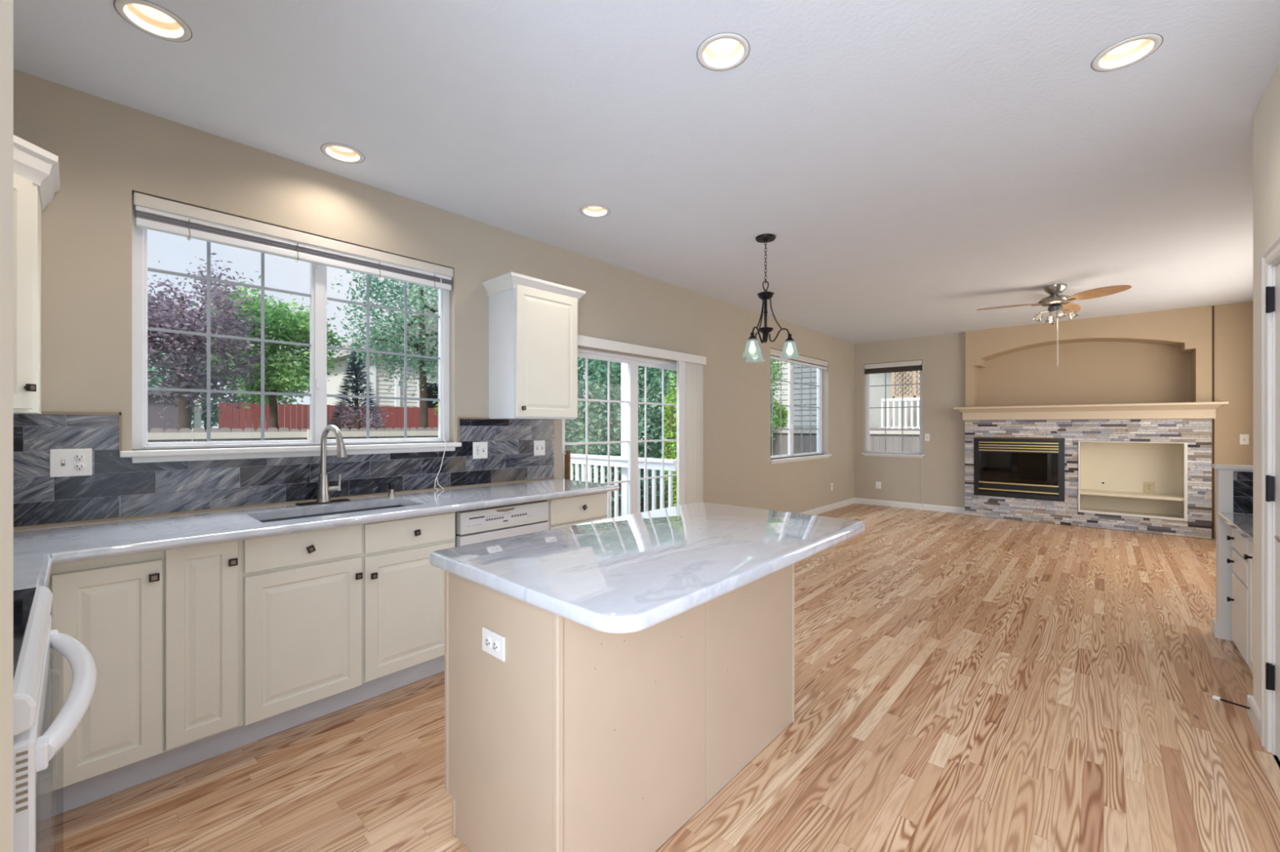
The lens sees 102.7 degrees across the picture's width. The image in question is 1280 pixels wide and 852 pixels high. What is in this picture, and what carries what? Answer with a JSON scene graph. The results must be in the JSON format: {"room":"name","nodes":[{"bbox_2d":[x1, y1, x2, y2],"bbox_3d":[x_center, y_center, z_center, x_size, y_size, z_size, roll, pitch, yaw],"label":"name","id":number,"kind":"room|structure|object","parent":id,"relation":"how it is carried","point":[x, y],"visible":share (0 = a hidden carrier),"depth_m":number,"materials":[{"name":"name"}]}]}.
{"room":"kitchen","nodes":[
{"label":"kitchen","id":0,"kind":"room"},
{"bbox_2d":[0,0,13,851],"bbox_3d":[-0.955,-0.044,0.362,0.300,2.738,0.632,0,0,42],"label":"wall","id":1,"kind":"structure","parent":0,"point":[6,6],"depth_m":0.63,"materials":[{"name":"beige paint"}]},
{"bbox_2d":[13,69,853,513],"bbox_3d":[0.379,-0.044,5.296,0.160,2.738,10.050,0,0,42],"label":"wall","id":2,"kind":"structure","parent":0,"point":[108,152],"depth_m":2.98,"materials":[{"name":"paint"}]},
{"bbox_2d":[13,134,60,414],"bbox_3d":[-2.370,-0.520,1.658,0.658,0.946,0.643,0,0,42],"label":"upper cabinet","id":3,"kind":"object","parent":2,"relation":"attached to","point":[36,173],"visible":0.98,"depth_m":1.82,"materials":[{"name":"beige paint"}]},
{"bbox_2d":[41,411,518,451],"bbox_3d":[-1.750,0.025,2.823,0.012,0.169,3.206,0,0,42],"label":"trim","id":4,"kind":"structure","parent":2,"relation":"attached to","point":[119,414],"depth_m":2.23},
{"bbox_2d":[13,413,554,527],"bbox_3d":[-1.753,0.180,2.823,0.009,0.455,3.202,0,0,42],"label":"tile backsplash","id":5,"kind":"structure","parent":2,"relation":"attached to","point":[117,486],"depth_m":2.47,"materials":[{"name":"tile"}]},
{"bbox_2d":[49,448,92,477],"bbox_3d":[-2.365,0.153,2.129,0.017,0.115,0.118,0,0,42],"label":"wall outlet","id":6,"kind":"object","parent":5,"relation":"attached to","point":[63,462],"visible":1,"depth_m":2.13,"materials":[{"name":"white plastic"}]},
{"bbox_2d":[73,463,84,471],"bbox_3d":[-2.350,0.173,2.147,0.004,0.033,0.033,0,0,42],"label":"receptacle","id":7,"kind":"object","parent":6,"relation":"attached to","point":[77,467],"depth_m":2.14,"materials":[{"name":"white plastic"}]},
{"bbox_2d":[73,453,85,462],"bbox_3d":[-2.350,0.133,2.147,0.004,0.033,0.033,0,0,42],"label":"receptacle","id":8,"kind":"object","parent":6,"relation":"attached to","point":[77,457],"depth_m":2.15,"materials":[{"name":"white plastic"}]},
{"bbox_2d":[472,441,487,458],"bbox_3d":[-1.097,0.168,3.525,0.017,0.115,0.112,0,0,42],"label":"wall outlet","id":9,"kind":"object","parent":5,"relation":"attached to","point":[479,449],"visible":1,"depth_m":3.53,"materials":[{"name":"white plastic"}]},
{"bbox_2d":[533,440,545,455],"bbox_3d":[-0.761,0.168,3.894,0.017,0.115,0.104,0,0,42],"label":"light switch","id":10,"kind":"object","parent":5,"relation":"attached to","point":[539,446],"visible":1,"depth_m":3.90,"materials":[{"name":"white plastic"}]},
{"bbox_2d":[13,476,554,529],"bbox_3d":[-1.747,0.405,2.818,0.008,0.010,3.202,0,0,42],"label":"trim","id":11,"kind":"structure","parent":2,"relation":"attached to","point":[439,488],"depth_m":2.52,"materials":[{"name":"grey stone"}]},
{"bbox_2d":[119,194,462,462],"bbox_3d":[-1.782,-0.443,2.865,0.180,1.215,1.593,0,0,42],"label":"window","id":12,"kind":"structure","parent":2,"relation":"in","point":[158,451],"depth_m":2.71,"materials":[{"name":"white plastic"}]},
{"bbox_2d":[133,192,453,291],"bbox_3d":[-1.766,-0.962,2.859,0.051,0.164,1.513,0,0,42],"label":"window blind","id":13,"kind":"object","parent":12,"relation":"attached to","point":[152,213],"visible":1,"depth_m":2.69,"materials":[{"name":"plastic"}]},
{"bbox_2d":[434,278,446,490],"bbox_3d":[-1.279,-0.278,3.293,0.057,1.374,0.096,0,0,8],"label":"blind cord","id":14,"kind":"object","parent":13,"relation":"hanging from","point":[441,278],"visible":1,"depth_m":3.33,"materials":[{"name":"white fabric"}]},
{"bbox_2d":[482,271,586,419],"bbox_3d":[-0.748,-0.523,3.672,0.355,0.947,0.642,0,0,42],"label":"upper cabinet","id":15,"kind":"object","parent":2,"relation":"attached to","point":[532,322],"visible":1,"depth_m":3.51,"materials":[{"name":"beige paint"}]},
{"bbox_2d":[562,348,676,518],"bbox_3d":[-0.082,0.343,4.762,0.115,1.965,1.740,0,0,42],"label":"door","id":16,"kind":"structure","parent":2,"relation":"in","point":[633,362],"depth_m":4.74,"materials":[{"name":"white plastic"}]},
{"bbox_2d":[577,334,706,506],"bbox_3d":[0.023,0.287,4.694,0.122,2.015,1.860,0,0,42],"label":"vertical blind","id":17,"kind":"object","parent":2,"relation":"attached to","point":[689,366],"visible":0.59,"depth_m":5.14,"materials":[{"name":"white paint"}]},
{"bbox_2d":[768,360,831,464],"bbox_3d":[2.265,-0.258,7.346,0.215,1.505,1.940,0,0,42],"label":"window","id":18,"kind":"structure","parent":2,"relation":"in","point":[790,406],"depth_m":7.32,"materials":[{"name":"white plastic"}]},
{"bbox_2d":[770,348,827,370],"bbox_3d":[2.293,-0.929,7.328,0.051,0.149,1.860,0,0,42],"label":"window blind","id":19,"kind":"object","parent":18,"relation":"attached to","point":[775,354],"visible":0.84,"depth_m":7.36,"materials":[{"name":"plastic"}]},
{"bbox_2d":[800,497,854,515],"bbox_3d":[2.122,1.279,7.083,0.016,0.092,4.660,0,0,42],"label":"baseboard","id":20,"kind":"structure","parent":2,"relation":"attached to","point":[844,503],"depth_m":8.00,"materials":[{"name":"white paint"}]},
{"bbox_2d":[13,0,1279,343],"bbox_3d":[3.154,-1.513,2.877,7.200,0.200,9.900,0,0,42],"label":"ceiling","id":21,"kind":"structure","parent":0,"point":[913,167],"depth_m":2.41,"materials":[{"name":"paint"}]},
{"bbox_2d":[113,0,192,42],"bbox_3d":[-1.692,-1.430,1.784,0.199,0.042,0.199,0,0,42],"label":"recessed light","id":22,"kind":"object","parent":21,"relation":"in","point":[153,20],"visible":0.91,"depth_m":1.81,"materials":[{"name":"white paint"}]},
{"bbox_2d":[320,142,364,163],"bbox_3d":[-1.540,-1.430,2.655,0.199,0.042,0.199,0,0,42],"label":"recessed light","id":23,"kind":"object","parent":21,"relation":"in","point":[338,152],"visible":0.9,"depth_m":2.69,"materials":[{"name":"white paint"}]},
{"bbox_2d":[579,204,610,217],"bbox_3d":[-0.295,-1.430,3.365,0.199,0.042,0.199,0,0,42],"label":"recessed light","id":24,"kind":"object","parent":21,"relation":"in","point":[591,211],"visible":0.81,"depth_m":3.41,"materials":[{"name":"white paint"}]},
{"bbox_2d":[696,32,750,71],"bbox_3d":[0.315,-1.430,1.938,0.199,0.042,0.199,0,0,42],"label":"recessed light","id":25,"kind":"object","parent":21,"relation":"in","point":[724,51],"visible":0.91,"depth_m":1.96,"materials":[{"name":"white paint"}]},
{"bbox_2d":[742,233,799,362],"bbox_3d":[0.920,-0.958,3.804,0.448,0.909,0.417,0,0,42],"label":"chandelier","id":26,"kind":"object","parent":21,"relation":"hanging from","point":[753,353],"visible":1,"depth_m":3.79,"materials":[{"name":"black metal"}]},
{"bbox_2d":[976,283,1132,365],"bbox_3d":[4.247,-1.009,5.300,1.192,0.808,1.066,0,0,42],"label":"ceiling fan","id":27,"kind":"object","parent":21,"relation":"hanging from","point":[1057,303],"visible":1,"depth_m":5.11,"materials":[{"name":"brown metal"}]},
{"bbox_2d":[1090,33,1163,71],"bbox_3d":[1.842,-1.430,1.942,0.199,0.042,0.199,0,0,42],"label":"recessed light","id":28,"kind":"object","parent":21,"relation":"in","point":[1129,51],"visible":0.84,"depth_m":1.96,"materials":[{"name":"white paint"}]},
{"bbox_2d":[51,502,1279,851],"bbox_3d":[3.154,1.375,2.877,7.200,0.100,9.900,0,0,42],"label":"floor","id":29,"kind":"structure","parent":0,"point":[963,683],"depth_m":2.17,"materials":[{"name":"brown wood"}]},
{"bbox_2d":[13,586,97,851],"bbox_3d":[-1.393,0.851,0.826,0.776,0.909,0.710,0,0,42],"label":"range","id":30,"kind":"object","parent":29,"relation":"on","point":[37,740],"visible":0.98,"depth_m":0.90,"materials":[{"name":"white metal"}]},
{"bbox_2d":[13,586,36,680],"bbox_3d":[-1.412,0.398,0.806,0.715,0.004,0.574,0,0,42],"label":"glass cooktop","id":31,"kind":"object","parent":30,"relation":"in","point":[24,601],"depth_m":1.00,"materials":[{"name":"black glass"}]},
{"bbox_2d":[48,540,239,816],"bbox_3d":[-1.979,0.886,2.057,0.605,0.877,0.508,0,0,42],"label":"base cabinet","id":32,"kind":"object","parent":29,"relation":"on","point":[160,629],"visible":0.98,"depth_m":1.86,"materials":[{"name":"beige paint"}]},
{"bbox_2d":[237,511,455,747],"bbox_3d":[-1.496,0.886,2.587,0.605,0.877,0.926,0,0,42],"label":"base cabinet","id":33,"kind":"object","parent":29,"relation":"on","point":[332,620],"visible":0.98,"depth_m":2.32,"materials":[{"name":"beige paint"}]},
{"bbox_2d":[13,478,619,590],"bbox_3d":[-1.295,0.429,2.423,1.205,0.038,3.205,0,0,42],"label":"countertop","id":34,"kind":"structure","parent":33,"relation":"on","point":[35,550],"depth_m":2.17,"materials":[{"name":"white stone"}]},
{"bbox_2d":[295,424,351,506],"bbox_3d":[-1.623,0.202,2.673,0.235,0.417,0.245,0,0,42],"label":"kitchen faucet","id":35,"kind":"object","parent":34,"relation":"on","point":[323,495],"visible":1,"depth_m":2.71,"materials":[{"name":"silver metal"}]},
{"bbox_2d":[259,505,404,522],"bbox_3d":[-1.481,0.536,2.538,0.333,0.177,0.713,0,0,42],"label":"undermount sink","id":36,"kind":"object","parent":34,"relation":"in","point":[393,506],"visible":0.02,"depth_m":2.64,"materials":[{"name":"silver metal"}]},
{"bbox_2d":[387,483,395,496],"bbox_3d":[-1.458,0.373,3.006,0.044,0.073,0.044,0,0,42],"label":"soap dispenser","id":37,"kind":"object","parent":34,"relation":"on","point":[391,486],"visible":1,"depth_m":2.99,"materials":[{"name":"silver metal"}]},
{"bbox_2d":[455,500,548,546],"bbox_3d":[-0.985,0.888,3.165,0.586,0.874,0.614,0,0,42],"label":"dishwasher","id":38,"kind":"object","parent":29,"relation":"on","point":[486,524],"visible":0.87,"depth_m":2.94,"materials":[{"name":"white plastic"}]},
{"bbox_2d":[544,492,607,529],"bbox_3d":[-0.599,0.886,3.575,0.605,0.877,0.507,0,0,42],"label":"base cabinet","id":39,"kind":"object","parent":29,"relation":"on","point":[579,509],"visible":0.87,"depth_m":3.37,"materials":[{"name":"beige paint"}]},
{"bbox_2d":[444,563,794,851],"bbox_3d":[0.022,0.888,1.995,0.592,0.874,1.344,0,0,42],"label":"kitchen island","id":40,"kind":"object","parent":29,"relation":"on","point":[584,739],"visible":0.66,"depth_m":1.56,"materials":[{"name":"beige paint"}]},
{"bbox_2d":[482,626,505,662],"bbox_3d":[-0.431,0.639,1.499,0.118,0.070,0.010,0,0,42],"label":"wall outlet","id":41,"kind":"object","parent":40,"relation":"attached to","point":[493,643],"visible":1,"depth_m":1.49,"materials":[{"name":"white plastic"}]},
{"bbox_2d":[484,636,492,648],"bbox_3d":[-0.447,0.639,1.511,0.033,0.033,0.004,0,0,42],"label":"receptacle","id":42,"kind":"object","parent":41,"relation":"attached to","point":[488,640],"depth_m":1.51,"materials":[{"name":"white plastic"}]},
{"bbox_2d":[492,640,499,652],"bbox_3d":[-0.417,0.639,1.484,0.033,0.033,0.004,0,0,42],"label":"receptacle","id":43,"kind":"object","parent":41,"relation":"attached to","point":[495,644],"depth_m":1.48,"materials":[{"name":"white plastic"}]},
{"bbox_2d":[429,502,865,633],"bbox_3d":[0.143,0.430,1.931,0.889,0.040,1.520,0,0,42],"label":"island countertop","id":44,"kind":"structure","parent":40,"relation":"on","point":[631,573],"depth_m":1.59,"materials":[{"name":"white stone"}]},
{"bbox_2d":[964,418,1212,539],"bbox_3d":[5.759,0.620,6.802,2.470,1.410,0.056,0,0,42],"label":"stone fireplace surround","id":45,"kind":"object","parent":29,"relation":"on","point":[1197,433],"visible":0.99,"depth_m":6.67,"materials":[{"name":"grey stone"}]},
{"bbox_2d":[973,438,1064,502],"bbox_3d":[5.410,0.600,7.317,1.030,0.830,0.372,0,0,42],"label":"fireplace insert","id":46,"kind":"object","parent":45,"relation":"in","point":[1020,468],"visible":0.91,"depth_m":7.19,"materials":[{"name":"black metal"}]},
{"bbox_2d":[954,401,1228,420],"bbox_3d":[5.694,-0.179,6.730,2.675,0.188,0.240,0,0,42],"label":"fireplace mantel","id":47,"kind":"object","parent":45,"relation":"on","point":[1174,410],"visible":1,"depth_m":6.56,"materials":[{"name":"paint"}]},
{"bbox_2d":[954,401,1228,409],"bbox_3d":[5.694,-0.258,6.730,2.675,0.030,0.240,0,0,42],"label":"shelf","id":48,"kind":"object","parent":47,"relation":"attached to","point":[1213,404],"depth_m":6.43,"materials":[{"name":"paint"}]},
{"bbox_2d":[1078,440,1187,521],"bbox_3d":[6.276,0.666,6.563,0.987,0.938,0.405,0,0,42],"label":"niche","id":49,"kind":"object","parent":45,"relation":"in","point":[1124,467],"visible":0.97,"depth_m":6.65,"materials":[{"name":"white paint"}]},
{"bbox_2d":[1080,488,1183,501],"bbox_3d":[6.279,0.882,6.567,0.963,0.035,0.375,0,0,42],"label":"shelf","id":50,"kind":"object","parent":49,"relation":"attached to","point":[1178,496],"depth_m":6.51,"materials":[{"name":"beige paint"}]},
{"bbox_2d":[1143,482,1155,493],"bbox_3d":[6.540,0.790,6.575,0.100,0.130,0.010,0,0,42],"label":"wall outlet","id":51,"kind":"object","parent":49,"relation":"attached to","point":[1148,486],"visible":1,"depth_m":6.57,"materials":[{"name":"beige plastic"}]},
{"bbox_2d":[1226,528,1248,665],"bbox_3d":[3.532,0.948,2.520,0.819,0.755,0.440,0,0,42],"label":"base cabinet","id":52,"kind":"object","parent":29,"relation":"on","point":[1239,599],"visible":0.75,"depth_m":2.76,"materials":[{"name":"white paint"}]},
{"bbox_2d":[1243,541,1253,673],"bbox_3d":[3.248,0.948,2.207,0.819,0.755,0.395,0,0,42],"label":"base cabinet","id":53,"kind":"object","parent":29,"relation":"on","point":[1250,557],"visible":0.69,"depth_m":2.56,"materials":[{"name":"white paint"}]},
{"bbox_2d":[1217,512,1253,544],"bbox_3d":[3.518,0.553,2.486,0.825,0.030,1.182,0,0,42],"label":"countertop","id":54,"kind":"structure","parent":53,"relation":"on","point":[1242,524],"depth_m":2.87,"materials":[{"name":"white stone"}]},
{"bbox_2d":[853,301,1253,538],"bbox_3d":[5.444,-0.044,7.302,4.960,2.738,0.190,0,0,42],"label":"wall","id":55,"kind":"structure","parent":0,"point":[941,477],"depth_m":7.87,"materials":[{"name":"paint"}]},
{"bbox_2d":[875,481,880,488],"bbox_3d":[3.975,0.990,8.541,0.085,0.115,0.010,0,0,42],"label":"wall outlet","id":56,"kind":"object","parent":55,"relation":"attached to","point":[877,483],"visible":1,"depth_m":8.54,"materials":[{"name":"white plastic"}]},
{"bbox_2d":[861,370,924,457],"bbox_3d":[4.172,-0.270,8.434,0.965,1.560,0.185,0,0,42],"label":"window","id":57,"kind":"structure","parent":55,"relation":"in","point":[868,453],"depth_m":8.49,"materials":[{"name":"white plastic"}]},
{"bbox_2d":[920,457,923,506],"bbox_3d":[4.459,0.900,8.087,0.009,0.810,0.049,0,0,-11],"label":"blind cord","id":58,"kind":"object","parent":57,"relation":"hanging from","point":[921,458],"visible":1,"depth_m":8.11,"materials":[{"name":"plastic"}]},
{"bbox_2d":[864,360,922,374],"bbox_3d":[4.155,-0.962,8.424,0.885,0.164,0.051,0,0,42],"label":"window blind","id":59,"kind":"object","parent":55,"relation":"attached to","point":[909,366],"visible":1,"depth_m":8.39,"materials":[{"name":"plastic"}]},
{"bbox_2d":[854,497,964,514],"bbox_3d":[4.296,1.279,8.246,1.639,0.092,0.016,0,0,42],"label":"baseboard","id":60,"kind":"structure","parent":55,"relation":"attached to","point":[857,500],"depth_m":8.19,"materials":[{"name":"white paint"}]},
{"bbox_2d":[924,433,929,440],"bbox_3d":[4.513,0.180,8.047,0.070,0.115,0.017,0,0,42],"label":"light switch","id":61,"kind":"object","parent":55,"relation":"attached to","point":[926,435],"visible":1,"depth_m":8.04,"materials":[{"name":"white plastic"}]},
{"bbox_2d":[1212,306,1213,538],"bbox_3d":[6.742,-0.044,6.024,0.040,2.738,0.015,0,0,42],"label":"trim","id":62,"kind":"structure","parent":55,"relation":"attached to","point":[1212,306],"depth_m":6.02,"materials":[{"name":"brown wood"}]},
{"bbox_2d":[1240,434,1248,444],"bbox_3d":[6.897,0.155,5.842,0.070,0.115,0.017,0,0,42],"label":"light switch","id":63,"kind":"object","parent":55,"relation":"attached to","point":[1244,438],"visible":1,"depth_m":5.84,"materials":[{"name":"white plastic"}]},
{"bbox_2d":[965,305,1212,407],"bbox_3d":[5.896,-0.744,6.992,2.525,1.338,0.420,0,0,42],"label":"wall","id":64,"kind":"structure","parent":0,"point":[1162,356],"depth_m":6.90,"materials":[{"name":"beige paint"}]},
{"bbox_2d":[1216,469,1253,626],"bbox_3d":[3.955,0.797,2.960,0.825,1.055,0.100,0,0,42],"label":"wall","id":65,"kind":"structure","parent":0,"point":[1224,477],"depth_m":3.19,"materials":[{"name":"white paint"}]},
{"bbox_2d":[1211,617,1233,641],"bbox_3d":[3.949,1.280,2.965,0.842,0.090,0.136,0,0,42],"label":"baseboard","id":66,"kind":"structure","parent":65,"relation":"attached to","point":[1220,631],"depth_m":3.18,"materials":[{"name":"white paint"}]},
{"bbox_2d":[1212,464,1253,470],"bbox_3d":[3.949,0.258,2.965,0.840,0.025,0.130,0,0,42],"label":"trim","id":67,"kind":"structure","parent":65,"relation":"attached to","point":[1233,467],"depth_m":3.16,"materials":[{"name":"white paint"}]},
{"bbox_2d":[1233,471,1253,514],"bbox_3d":[3.937,0.407,2.903,0.755,0.255,0.009,0,0,42],"label":"tile backsplash","id":68,"kind":"structure","parent":65,"relation":"attached to","point":[1242,481],"depth_m":3.13,"materials":[{"name":"tile"}]},
{"bbox_2d":[1253,61,1279,768],"bbox_3d":[2.267,-0.044,1.663,0.120,2.738,1.710,0,0,42],"label":"wall","id":69,"kind":"structure","parent":0,"point":[1266,117],"depth_m":2.23,"materials":[{"name":"beige paint"}]},
{"bbox_2d":[1212,695,1249,709],"bbox_3d":[2.729,1.280,2.364,0.018,0.019,0.118,0,0,-21],"label":"door stop","id":70,"kind":"object","parent":69,"relation":"attached to","point":[1214,697],"visible":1,"depth_m":2.38,"materials":[{"name":"brown metal"}]},
{"bbox_2d":[1247,696,1261,741],"bbox_3d":[2.697,1.279,2.238,0.016,0.092,0.280,0,0,42],"label":"baseboard","id":71,"kind":"structure","parent":69,"relation":"attached to","point":[1254,713],"depth_m":2.24,"materials":[{"name":"white paint"}]},
{"bbox_2d":[1261,233,1279,760],"bbox_3d":[2.360,0.302,1.816,0.188,2.045,0.782,0,0,42],"label":"door","id":72,"kind":"structure","parent":69,"relation":"in","point":[1270,256],"depth_m":2.07,"materials":[{"name":"white paint"}]},
{"label":"outside","id":73,"kind":"structure","parent":0,"visible":0},
{"bbox_2d":[606,492,667,518],"bbox_3d":[-2.967,1.925,17.555,52.000,0.100,46.000,0,0,42],"label":"ground","id":74,"kind":"structure","parent":73,"point":[665,495],"depth_m":12.17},
{"bbox_2d":[147,386,177,442],"bbox_3d":[-11.508,0.475,11.574,1.600,2.800,1.860,0,0,42],"label":"garden shed","id":75,"kind":"object","parent":74,"relation":"on","point":[154,420],"visible":0.04,"depth_m":11.43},
{"bbox_2d":[193,393,200,429],"bbox_3d":[-10.449,0.550,12.085,0.120,2.650,0.120,0,0,42],"label":"post","id":76,"kind":"object","parent":74,"relation":"on","point":[197,422],"visible":0.07,"depth_m":12.05,"materials":[{"name":"plastic"}]},
{"bbox_2d":[147,253,278,442],"bbox_3d":[-8.092,-0.566,9.083,2.553,4.987,2.550,0,0,-6],"label":"tree","id":77,"kind":"object","parent":74,"relation":"on","point":[186,348],"visible":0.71,"depth_m":8.99,"materials":[{"name":"purple plant"}]},
{"bbox_2d":[147,338,308,430],"bbox_3d":[-12.246,-0.433,14.542,2.340,4.722,5.924,0,0,42],"label":"shrub","id":78,"kind":"object","parent":74,"relation":"on","point":[214,417],"visible":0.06,"depth_m":14.55,"materials":[{"name":"green plant"}]},
{"bbox_2d":[192,275,350,429],"bbox_3d":[-8.669,-0.757,11.995,2.796,5.369,3.074,0,0,2],"label":"maple tree","id":79,"kind":"object","parent":74,"relation":"on","point":[292,327],"visible":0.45,"depth_m":11.60,"materials":[{"name":"green plant"}]},
{"bbox_2d":[326,342,385,430],"bbox_3d":[-7.656,-0.195,13.849,2.488,4.139,2.546,0,0,42],"label":"spruce","id":80,"kind":"object","parent":74,"relation":"on","point":[357,369],"visible":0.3,"depth_m":13.72,"materials":[{"name":"green plant"}]},
{"bbox_2d":[333,399,392,439],"bbox_3d":[-6.703,0.631,12.525,1.269,2.597,0.987,0,0,-17],"label":"shrub","id":81,"kind":"object","parent":74,"relation":"on","point":[357,421],"visible":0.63,"depth_m":12.43,"materials":[{"name":"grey plant"}]},
{"bbox_2d":[326,270,438,428],"bbox_3d":[-4.943,-1.220,11.466,2.490,6.294,3.381,0,0,27],"label":"tree","id":82,"kind":"object","parent":74,"relation":"on","point":[420,344],"visible":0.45,"depth_m":10.91,"materials":[{"name":"green plant"}]},
{"bbox_2d":[326,302,438,426],"bbox_3d":[-10.773,-2.000,25.322,6.800,7.750,8.000,0,0,42],"label":"house","id":83,"kind":"structure","parent":74,"relation":"on","point":[332,386],"depth_m":21.93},
{"bbox_2d":[147,426,676,499],"bbox_3d":[-3.596,0.949,9.613,0.150,1.852,15.396,0,0,42],"label":"fence","id":84,"kind":"object","parent":74,"relation":"on","point":[156,434],"visible":0.14,"depth_m":7.67,"materials":[{"name":"beige wood"}]},
{"bbox_2d":[218,402,614,441],"bbox_3d":[-5.651,0.634,18.305,0.018,2.482,14.692,0,0,42],"label":"fence","id":85,"kind":"object","parent":74,"relation":"on","point":[236,419],"visible":0.12,"depth_m":14.06,"materials":[{"name":"wood"}]},
{"bbox_2d":[433,396,438,416],"bbox_3d":[-5.515,0.344,15.652,1.155,3.169,1.599,0,0,42],"label":"shrub","id":86,"kind":"object","parent":74,"relation":"on","point":[435,411],"visible":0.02,"depth_m":15.29,"materials":[{"name":"green plant"}]},
{"bbox_2d":[564,357,657,517],"bbox_3d":[-0.968,-0.633,10.219,2.595,5.122,2.661,0,0,42],"label":"tree","id":87,"kind":"object","parent":74,"relation":"on","point":[596,419],"visible":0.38,"depth_m":9.71,"materials":[{"name":"green plant"}]},
{"bbox_2d":[621,363,627,515],"bbox_3d":[-0.157,0.100,6.134,0.100,3.550,0.100,0,0,42],"label":"porch post","id":88,"kind":"object","parent":74,"relation":"on","point":[624,366],"visible":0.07,"depth_m":6.10,"materials":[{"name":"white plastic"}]},
{"bbox_2d":[592,364,676,510],"bbox_3d":[0.191,-0.716,11.569,2.554,5.289,2.817,0,0,26],"label":"tree","id":89,"kind":"object","parent":74,"relation":"on","point":[654,392],"visible":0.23,"depth_m":11.03,"materials":[{"name":"green plant"}]},
{"bbox_2d":[639,368,676,471],"bbox_3d":[1.131,-1.046,13.001,2.115,5.948,2.739,0,0,40],"label":"tree","id":90,"kind":"object","parent":74,"relation":"on","point":[654,455],"visible":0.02,"depth_m":12.87,"materials":[{"name":"green plant"}]},
{"bbox_2d":[661,370,676,507],"bbox_3d":[0.524,0.422,8.380,0.364,3.017,0.320,0,0,42],"label":"climbing vine","id":91,"kind":"object","parent":74,"relation":"on","point":[668,416],"visible":0.58,"depth_m":8.35,"materials":[{"name":"green plant"}]},
{"bbox_2d":[770,359,786,439],"bbox_3d":[3.078,-0.405,12.821,1.444,4.665,1.382,0,0,-13],"label":"tree","id":92,"kind":"object","parent":74,"relation":"on","point":[775,371],"visible":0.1,"depth_m":12.94,"materials":[{"name":"green plant"}]},
{"bbox_2d":[770,400,787,428],"bbox_3d":[3.927,0.565,14.964,1.016,2.728,0.653,0,0,42],"label":"shrub","id":93,"kind":"object","parent":74,"relation":"on","point":[784,415],"visible":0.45,"depth_m":14.74,"materials":[{"name":"green plant"}]},
{"bbox_2d":[770,360,904,451],"bbox_3d":[7.197,-1.100,18.185,3.400,5.950,6.200,0,0,42],"label":"house","id":94,"kind":"structure","parent":74,"relation":"on","point":[876,393],"depth_m":16.58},
{"bbox_2d":[770,426,919,456],"bbox_3d":[6.017,0.954,11.320,12.316,1.842,0.150,0,0,42],"label":"fence","id":95,"kind":"object","parent":74,"relation":"on","point":[911,439],"visible":0.12,"depth_m":11.94,"materials":[{"name":"grey wood"}]},
{"bbox_2d":[880,370,919,435],"bbox_3d":[9.116,-0.960,14.348,3.400,2.470,3.500,0,0,42],"label":"fence","id":96,"kind":"object","parent":74,"relation":"on","point":[894,398],"visible":0.31,"depth_m":14.12,"materials":[{"name":"white wood"}]},
{"bbox_2d":[904,370,919,426],"bbox_3d":[12.328,-1.150,21.901,4.600,6.050,5.800,0,0,42],"label":"house","id":97,"kind":"structure","parent":74,"relation":"on","point":[908,402],"depth_m":20.08,"materials":[{"name":"beige wood"}]},
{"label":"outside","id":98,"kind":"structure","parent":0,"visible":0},
{"bbox_3d":[-1.225,1.455,5.449,2.411,0.060,2.420,0,0,42],"label":"floor","id":99,"kind":"structure","parent":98,"visible":0},
{"bbox_2d":[564,453,676,518],"bbox_3d":[-1.168,0.880,5.370,2.150,1.090,2.380,0,0,42],"label":"deck railing","id":100,"kind":"object","parent":99,"relation":"on","point":[670,465],"visible":0.12,"depth_m":5.98,"materials":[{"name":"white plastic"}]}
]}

